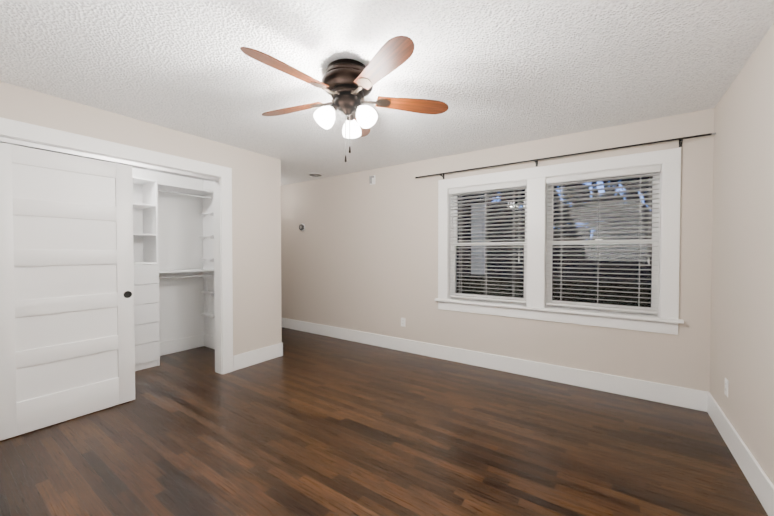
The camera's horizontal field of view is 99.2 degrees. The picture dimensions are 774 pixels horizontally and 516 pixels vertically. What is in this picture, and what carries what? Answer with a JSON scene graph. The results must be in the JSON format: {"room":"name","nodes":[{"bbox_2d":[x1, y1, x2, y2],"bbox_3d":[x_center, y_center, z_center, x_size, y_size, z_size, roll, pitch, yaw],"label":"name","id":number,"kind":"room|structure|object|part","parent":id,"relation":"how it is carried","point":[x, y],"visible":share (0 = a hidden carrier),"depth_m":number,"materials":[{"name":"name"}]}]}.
{"room":"empty bedroom","nodes":[
{"label":"empty bedroom","id":0,"kind":"room"},
{"bbox_2d":[0,81,281,355],"bbox_3d":[-2.376,0.026,2.664,0.120,2.440,3.566,1,1,34],"label":"wall","id":1,"kind":"structure","parent":0,"point":[256,227],"depth_m":3.64,"materials":[{"name":"beige paint"}]},
{"bbox_2d":[0,143,134,440],"bbox_3d":[-2.440,0.224,2.536,0.041,2.031,0.810,1,1,34],"label":"sliding door","id":2,"kind":"structure","parent":1,"relation":"in","point":[67,341],"depth_m":2.50,"materials":[{"name":"white wood"}]},
{"bbox_2d":[0,117,232,373],"bbox_3d":[-2.246,0.145,2.858,0.161,2.195,1.810,1,1,34],"label":"trim","id":3,"kind":"structure","parent":1,"relation":"attached to","point":[19,133],"depth_m":3.23,"materials":[{"name":"white wood"}]},
{"bbox_2d":[233,342,282,370],"bbox_3d":[-1.500,1.143,3.840,0.015,0.165,0.615,1,1,34],"label":"baseboard","id":4,"kind":"structure","parent":1,"relation":"attached to","point":[246,359],"depth_m":3.82,"materials":[{"name":"white wood"}]},
{"bbox_2d":[132,168,203,342],"bbox_3d":[-3.261,0.010,3.584,0.120,2.440,2.420,1,1,34],"label":"wall","id":5,"kind":"structure","parent":0,"point":[180,247],"depth_m":4.26,"materials":[{"name":"white paint"}]},
{"bbox_2d":[160,334,203,355],"bbox_3d":[-3.172,1.147,3.615,0.015,0.165,2.300,1,1,34],"label":"baseboard","id":6,"kind":"structure","parent":5,"relation":"attached to","point":[168,347],"depth_m":4.31,"materials":[{"name":"white wood"}]},
{"bbox_2d":[203,180,214,336],"bbox_3d":[-2.712,0.015,3.279,1.130,2.440,2.300,1,1,34],"label":"wall","id":7,"kind":"structure","parent":0,"point":[210,330],"depth_m":4.46,"materials":[{"name":"white paint"}]},
{"bbox_2d":[204,334,214,348],"bbox_3d":[-2.054,1.137,4.230,1.100,0.165,0.019,1,1,34],"label":"baseboard","id":8,"kind":"structure","parent":7,"relation":"attached to","point":[209,341],"depth_m":4.46,"materials":[{"name":"white wood"}]},
{"bbox_2d":[0,327,767,515],"bbox_3d":[-1.237,1.297,2.597,6.858,0.100,5.071,1,1,34],"label":"floor","id":9,"kind":"structure","parent":0,"point":[308,424],"depth_m":2.17,"materials":[{"name":"brown wood"}]},
{"bbox_2d":[132,176,213,370],"bbox_3d":[-3.002,0.177,3.479,0.397,2.110,2.294,1,1,34],"label":"closet shelving","id":10,"kind":"object","parent":9,"relation":"on","point":[147,271],"visible":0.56,"depth_m":3.78,"materials":[{"name":"white wood"}]},
{"bbox_3d":[-3.021,-0.277,3.484,0.350,1.158,2.294,1,1,34],"label":"hang rail","id":11,"kind":"part","parent":10,"relation":"part of","materials":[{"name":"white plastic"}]},
{"bbox_2d":[0,0,773,185],"bbox_3d":[-1.237,-1.243,2.554,6.858,0.100,5.071,1,1,34],"label":"ceiling","id":12,"kind":"structure","parent":0,"point":[493,73],"depth_m":2.00,"materials":[{"name":"white paint"}]},
{"bbox_2d":[307,172,323,176],"bbox_3d":[-1.057,-1.224,4.856,0.250,0.015,0.250,1,1,34],"label":"ceiling vent","id":13,"kind":"object","parent":12,"relation":"in","point":[313,174],"visible":0.98,"depth_m":4.85,"materials":[{"name":"white plastic"}]},
{"bbox_2d":[240,36,447,161],"bbox_3d":[-0.287,-0.894,2.052,1.286,0.580,1.268,1,1,34],"label":"ceiling fan","id":14,"kind":"object","parent":12,"relation":"hanging from","point":[346,84],"visible":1,"depth_m":1.96,"materials":[{"name":"brown wood"}]},
{"bbox_3d":[-0.529,-0.998,1.745,0.136,0.006,0.493,19,13,39],"label":"blade","id":15,"kind":"part","parent":14,"relation":"part of","materials":[{"name":"brown wood"}]},
{"bbox_3d":[-0.646,-1.007,2.238,0.493,0.006,0.136,0,15,23],"label":"blade","id":16,"kind":"part","parent":14,"relation":"part of","materials":[{"name":"brown wood"}]},
{"bbox_3d":[-0.219,-0.861,2.053,0.357,0.135,0.391,1,1,34],"label":"lamp shade","id":17,"kind":"part","parent":14,"relation":"part of","materials":[{"name":"white glass"}]},
{"bbox_3d":[-0.212,-1.011,2.502,0.136,0.006,0.493,-14,0,5],"label":"blade","id":18,"kind":"part","parent":14,"relation":"part of","materials":[{"name":"brown wood"}]},
{"label":"blade","id":19,"kind":"part","parent":14,"relation":"part of","materials":[{"name":"brown wood"}]},
{"label":"blade","id":20,"kind":"part","parent":14,"relation":"part of","materials":[{"name":"brown wood"}]},
{"bbox_2d":[281,108,713,391],"bbox_3d":[0.050,-0.006,4.537,6.598,2.440,0.220,1,1,34],"label":"wall","id":21,"kind":"structure","parent":0,"point":[359,253],"depth_m":3.96,"materials":[{"name":"beige paint"}]},
{"bbox_2d":[299,223,304,230],"bbox_3d":[-1.389,-0.500,5.362,0.128,0.128,0.035,1,1,34],"label":"thermostat","id":22,"kind":"object","parent":21,"relation":"attached to","point":[302,227],"visible":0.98,"depth_m":5.34,"materials":[{"name":"white plastic"}]},
{"bbox_2d":[369,175,374,184],"bbox_3d":[-0.207,-1.076,4.537,0.090,0.120,0.040,1,1,34],"label":"door chime","id":23,"kind":"object","parent":21,"relation":"attached to","point":[371,180],"visible":0.98,"depth_m":4.54,"materials":[{"name":"white plastic"}]},
{"bbox_2d":[401,318,404,326],"bbox_3d":[0.210,0.838,4.303,0.070,0.114,0.007,1,1,34],"label":"outlet","id":24,"kind":"object","parent":21,"relation":"attached to","point":[403,322],"visible":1,"depth_m":4.30,"materials":[{"name":"white plastic"}]},
{"bbox_2d":[281,317,703,410],"bbox_3d":[-0.017,1.133,4.459,6.358,0.165,0.015,1,1,34],"label":"baseboard","id":25,"kind":"structure","parent":21,"relation":"attached to","point":[636,388],"depth_m":3.42,"materials":[{"name":"white wood"}]},
{"bbox_2d":[435,147,683,334],"bbox_3d":[1.593,-0.148,3.462,2.263,1.560,0.300,1,1,34],"label":"window","id":26,"kind":"structure","parent":21,"relation":"in","point":[666,320],"depth_m":3.26,"materials":[{"name":"white wood"}]},
{"bbox_3d":[1.585,-0.155,3.448,1.954,1.313,0.182,1,1,34],"label":"window sash","id":27,"kind":"part","parent":26,"relation":"part of","materials":[{"name":"white wood"}]},
{"bbox_3d":[2.051,-0.151,3.193,0.897,1.313,0.075,1,1,34],"label":"sash","id":28,"kind":"part","parent":26,"relation":"part of","materials":[{"name":"white wood"}]},
{"bbox_2d":[415,132,715,178],"bbox_3d":[1.477,-0.965,3.351,2.679,0.062,0.090,1,1,34],"label":"curtain rod","id":29,"kind":"object","parent":21,"relation":"attached to","point":[679,139],"visible":1,"depth_m":3.07,"materials":[{"name":"black metal"}]},
{"bbox_2d":[710,23,773,484],"bbox_3d":[1.420,0.057,0.811,0.120,2.440,4.811,1,1,34],"label":"wall","id":30,"kind":"structure","parent":0,"point":[742,326],"depth_m":1.95,"materials":[{"name":"beige paint"}]},
{"bbox_2d":[724,378,728,396],"bbox_3d":[2.329,0.888,2.262,0.007,0.114,0.070,1,1,34],"label":"outlet","id":31,"kind":"object","parent":30,"relation":"attached to","point":[726,387],"visible":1,"depth_m":2.25,"materials":[{"name":"white plastic"}]},
{"bbox_2d":[704,391,773,515],"bbox_3d":[1.326,1.195,0.815,0.015,0.165,4.440,1,1,34],"label":"baseboard","id":32,"kind":"structure","parent":30,"relation":"attached to","point":[759,481],"depth_m":1.92,"materials":[{"name":"white wood"}]},
{"label":"outside","id":33,"kind":"structure","parent":0,"visible":0},
{"bbox_2d":[456,176,652,280],"bbox_3d":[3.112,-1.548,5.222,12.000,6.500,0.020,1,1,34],"label":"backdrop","id":34,"kind":"structure","parent":33,"point":[570,267],"depth_m":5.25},
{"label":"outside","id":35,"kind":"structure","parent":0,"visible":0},
{"bbox_2d":[471,204,484,273],"bbox_3d":[1.382,0.246,5.003,0.170,2.120,0.150,1,1,34],"label":"porch post","id":36,"kind":"object","parent":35,"point":[480,255],"depth_m":4.93,"materials":[{"name":"grey paint"}]},
{"bbox_2d":[456,273,651,306],"bbox_3d":[1.802,0.779,4.238,6.000,1.080,0.350,1,1,34],"label":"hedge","id":37,"kind":"object","parent":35,"point":[605,290],"depth_m":3.79,"materials":[{"name":"black"}]}
]}

